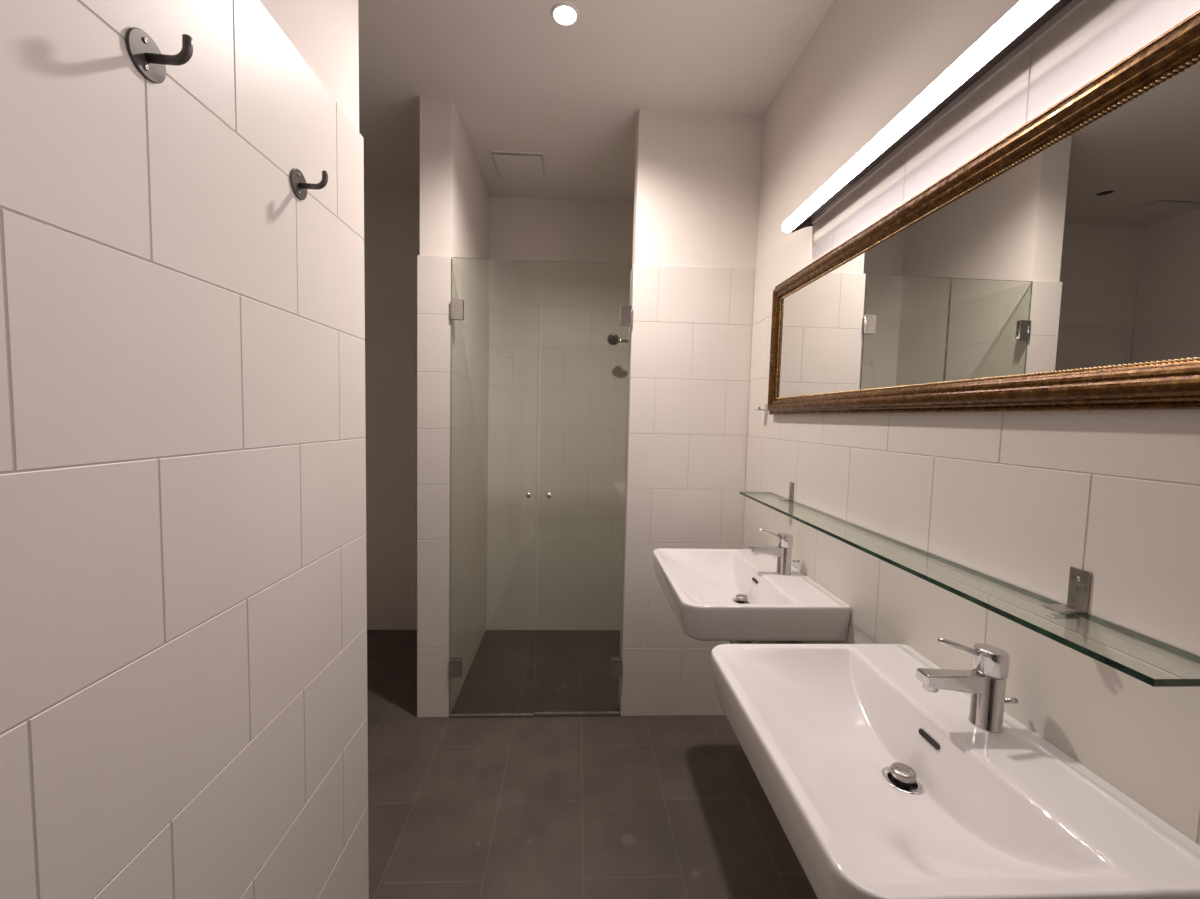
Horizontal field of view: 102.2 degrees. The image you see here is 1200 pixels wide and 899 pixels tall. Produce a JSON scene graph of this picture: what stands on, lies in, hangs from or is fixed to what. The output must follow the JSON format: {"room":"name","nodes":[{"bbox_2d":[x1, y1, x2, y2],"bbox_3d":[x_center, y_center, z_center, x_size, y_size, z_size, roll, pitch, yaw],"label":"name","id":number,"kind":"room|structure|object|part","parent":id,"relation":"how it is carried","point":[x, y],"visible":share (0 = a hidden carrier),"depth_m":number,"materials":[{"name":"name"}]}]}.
{"room":"bathroom","nodes":[
{"label":"bathroom","id":0,"kind":"room"},
{"bbox_2d":[0,0,489,898],"bbox_3d":[-1.414,-0.083,1.111,1.628,2.743,3.867,1,4,-3],"label":"wall","id":1,"kind":"structure","parent":0,"point":[183,574],"depth_m":0.71,"materials":[{"name":"white tile"}]},
{"bbox_2d":[126,27,192,83],"bbox_3d":[-0.536,-0.487,0.602,0.056,0.054,0.054,1,4,-3],"label":"coat hook","id":2,"kind":"object","parent":1,"relation":"attached to","point":[142,49],"visible":1,"depth_m":0.60,"materials":[{"name":"grey metal"}]},
{"bbox_3d":[-0.562,-0.488,0.600,0.004,0.054,0.054,1,4,-3],"label":"round plate","id":3,"kind":"part","parent":2,"relation":"part of","materials":[{"name":"grey metal"}]},
{"bbox_3d":[-0.534,-0.496,0.601,0.053,0.034,0.010,1,4,-3],"label":"hook arm","id":4,"kind":"part","parent":2,"relation":"part of","materials":[{"name":"grey metal"}]},
{"bbox_2d":[290,168,327,199],"bbox_3d":[-0.553,-0.509,0.932,0.056,0.054,0.054,1,4,-3],"label":"coat hook","id":5,"kind":"object","parent":1,"relation":"attached to","point":[299,186],"visible":1,"depth_m":0.93,"materials":[{"name":"grey metal"}]},
{"bbox_3d":[-0.579,-0.510,0.930,0.004,0.054,0.054,1,4,-3],"label":"round plate","id":6,"kind":"part","parent":5,"relation":"part of","materials":[{"name":"grey metal"}]},
{"bbox_3d":[-0.551,-0.518,0.931,0.053,0.034,0.010,1,4,-3],"label":"hook arm","id":7,"kind":"part","parent":5,"relation":"part of","materials":[{"name":"grey metal"}]},
{"bbox_2d":[449,257,541,715],"bbox_3d":[-0.477,0.202,2.172,0.391,2.066,0.049,2,4,1],"label":"shower door","id":8,"kind":"structure","parent":1,"relation":"attached to","point":[457,305],"depth_m":2.20,"materials":[{"name":"clear glass"}]},
{"bbox_2d":[364,190,633,629],"bbox_3d":[-0.825,-0.200,3.123,3.208,2.743,0.140,1,4,-3],"label":"wall","id":9,"kind":"structure","parent":0,"point":[578,412],"depth_m":3.06,"materials":[{"name":"white tile"}]},
{"bbox_2d":[367,630,816,898],"bbox_3d":[-0.503,1.389,0.437,3.700,0.060,5.737,1,4,-3],"label":"floor","id":10,"kind":"structure","parent":0,"point":[544,806],"depth_m":1.81,"materials":[{"name":"tile"}]},
{"bbox_2d":[358,0,834,202],"bbox_3d":[-0.433,-1.417,0.253,3.700,0.080,5.737,1,4,-3],"label":"ceiling","id":11,"kind":"structure","parent":0,"point":[517,79],"depth_m":1.90,"materials":[{"name":"beige paint"}]},
{"bbox_2d":[488,150,547,180],"bbox_3d":[-0.434,-1.525,2.613,0.287,0.013,0.282,1,4,-3],"label":"ceiling hatch","id":12,"kind":"object","parent":11,"relation":"attached to","point":[525,167],"visible":1,"depth_m":2.60,"materials":[{"name":"beige paint"}]},
{"bbox_3d":[-0.434,-1.525,2.613,0.251,0.012,0.246,1,4,-3],"label":"panel","id":13,"kind":"part","parent":12,"relation":"part of","materials":[{"name":"beige paint"}]},
{"bbox_2d":[551,2,578,26],"bbox_3d":[-0.117,-1.455,1.621,0.096,0.006,0.096,1,4,-3],"label":"recessed light","id":14,"kind":"object","parent":11,"relation":"in","point":[566,14],"visible":1,"depth_m":1.62,"materials":[{"name":"white paint"}]},
{"bbox_2d":[618,109,762,715],"bbox_3d":[0.476,-0.112,2.266,0.696,2.743,0.125,1,4,-3],"label":"wall","id":15,"kind":"structure","parent":0,"point":[697,187],"depth_m":2.19,"materials":[{"name":"white tile"}]},
{"bbox_2d":[535,261,631,714],"bbox_3d":[-0.076,0.207,2.196,0.402,2.062,0.049,1,4,-6],"label":"shower door","id":16,"kind":"structure","parent":15,"relation":"attached to","point":[625,310],"depth_m":2.24,"materials":[{"name":"clear glass"}]},
{"bbox_2d":[743,0,1199,844],"bbox_3d":[0.825,-0.005,0.768,0.150,2.743,2.949,1,4,-3],"label":"wall","id":17,"kind":"structure","parent":0,"point":[1019,499],"depth_m":0.94,"materials":[{"name":"white tile"}]},
{"bbox_2d":[653,548,850,640],"bbox_3d":[0.455,0.483,1.651,0.476,0.132,0.600,1,4,-3],"label":"washbasin","id":18,"kind":"object","parent":17,"relation":"attached to","point":[712,594],"visible":0.98,"depth_m":1.45,"materials":[{"name":"white ceramic"}]},
{"bbox_2d":[730,641,802,643],"bbox_3d":[0.568,0.655,1.668,0.240,0.207,0.072,1,4,-3],"label":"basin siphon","id":19,"kind":"object","parent":18,"relation":"attached to","point":[731,642],"visible":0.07,"depth_m":1.65,"materials":[{"name":"silver metal"}]},
{"bbox_2d":[730,641,749,643],"bbox_3d":[0.480,0.653,1.663,0.066,0.207,0.066,1,4,-3],"label":"drain pipe","id":20,"kind":"object","parent":19,"relation":"on","point":[731,642],"depth_m":1.64,"materials":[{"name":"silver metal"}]},
{"bbox_2d":[749,528,799,575],"bbox_3d":[0.596,0.345,1.649,0.173,0.156,0.050,1,4,-3],"label":"mixer tap","id":21,"kind":"object","parent":18,"relation":"on","point":[783,551],"visible":1,"depth_m":1.63,"materials":[{"name":"silver metal"}]},
{"bbox_3d":[0.564,0.345,1.647,0.109,0.035,0.029,1,4,-3],"label":"spout","id":22,"kind":"part","parent":21,"relation":"part of","materials":[{"name":"silver metal"}]},
{"bbox_3d":[0.575,0.284,1.643,0.077,0.034,0.010,1,4,-3],"label":"lever","id":23,"kind":"part","parent":21,"relation":"part of","materials":[{"name":"silver metal"}]},
{"bbox_2d":[756,404,767,413],"bbox_3d":[0.669,-0.168,1.997,0.040,0.040,0.035,1,4,-3],"label":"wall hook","id":24,"kind":"object","parent":17,"relation":"attached to","point":[766,405],"visible":0.94,"depth_m":1.99,"materials":[{"name":"silver metal"}]},
{"bbox_2d":[779,482,793,503],"bbox_3d":[0.672,0.157,1.750,0.045,0.076,0.030,1,4,-3],"label":"shelf bracket","id":25,"kind":"object","parent":17,"relation":"attached to","point":[791,489],"visible":1,"depth_m":1.75,"materials":[{"name":"silver metal"}]},
{"bbox_3d":[0.693,0.150,1.751,0.003,0.064,0.030,1,4,-3],"label":"wall plate","id":26,"kind":"part","parent":25,"relation":"part of","materials":[{"name":"silver metal"}]},
{"bbox_2d":[782,0,1088,234],"bbox_3d":[0.704,-0.718,0.877,0.111,0.090,1.532,1,4,-3],"label":"lamp","id":27,"kind":"object","parent":17,"relation":"attached to","point":[1027,22],"visible":1,"depth_m":0.96,"materials":[{"name":"glowing white light diffuser"},{"name":"dark metal"}]},
{"bbox_2d":[711,644,1199,898],"bbox_3d":[0.496,0.537,0.836,0.476,0.132,0.600,1,4,-3],"label":"washbasin","id":28,"kind":"object","parent":17,"relation":"attached to","point":[879,784],"visible":0.95,"depth_m":0.73,"materials":[{"name":"white ceramic"}]},
{"bbox_2d":[916,637,1017,732],"bbox_3d":[0.637,0.400,0.834,0.173,0.156,0.050,1,4,-3],"label":"mixer tap","id":29,"kind":"object","parent":28,"relation":"on","point":[986,683],"visible":1,"depth_m":0.82,"materials":[{"name":"silver metal"}]},
{"bbox_3d":[0.605,0.399,0.832,0.109,0.035,0.029,1,4,-3],"label":"spout","id":30,"kind":"part","parent":29,"relation":"part of","materials":[{"name":"silver metal"}]},
{"bbox_3d":[0.616,0.338,0.828,0.077,0.034,0.010,1,4,-3],"label":"lever","id":31,"kind":"part","parent":29,"relation":"part of","materials":[{"name":"silver metal"}]},
{"bbox_3d":[0.705,0.436,0.839,0.034,0.010,0.009,1,4,-3],"label":"pop rod","id":32,"kind":"part","parent":29,"relation":"part of","materials":[{"name":"silver metal"}]},
{"bbox_2d":[740,492,1199,686],"bbox_3d":[0.655,0.220,1.243,0.126,0.009,1.388,1,4,-3],"label":"glass shelf","id":33,"kind":"object","parent":17,"relation":"attached to","point":[1144,678],"visible":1,"depth_m":0.75,"materials":[{"name":"clear glass"}]},
{"bbox_2d":[767,10,1199,414],"bbox_3d":[0.725,-0.329,1.016,0.038,0.500,1.795,1,4,-3],"label":"gilt mirror","id":34,"kind":"object","parent":17,"relation":"attached to","point":[1057,267],"visible":1,"depth_m":0.81,"materials":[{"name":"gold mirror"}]},
{"bbox_2d":[1042,566,1091,618],"bbox_3d":[0.723,0.223,0.751,0.045,0.076,0.030,1,4,-3],"label":"shelf bracket","id":35,"kind":"object","parent":17,"relation":"attached to","point":[1079,585],"visible":1,"depth_m":0.75,"materials":[{"name":"silver metal"}]},
{"bbox_3d":[0.744,0.217,0.751,0.003,0.064,0.030,1,4,-3],"label":"wall plate","id":36,"kind":"part","parent":35,"relation":"part of","materials":[{"name":"silver metal"}]},
{"bbox_3d":[0.641,-0.138,2.738,0.318,2.743,0.823,1,4,-3],"label":"wall","id":37,"kind":"structure","parent":0,"visible":0},
{"bbox_2d":[607,333,628,344],"bbox_3d":[0.264,-0.640,2.845,0.445,0.065,0.057,1,4,-3],"label":"shower head","id":38,"kind":"object","parent":37,"relation":"attached to","point":[613,339],"visible":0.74,"depth_m":2.83},
{"bbox_3d":[0.291,-0.635,2.856,0.390,0.029,0.025,1,4,-3],"label":"arm","id":39,"kind":"part","parent":38,"relation":"part of","materials":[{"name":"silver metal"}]}
]}

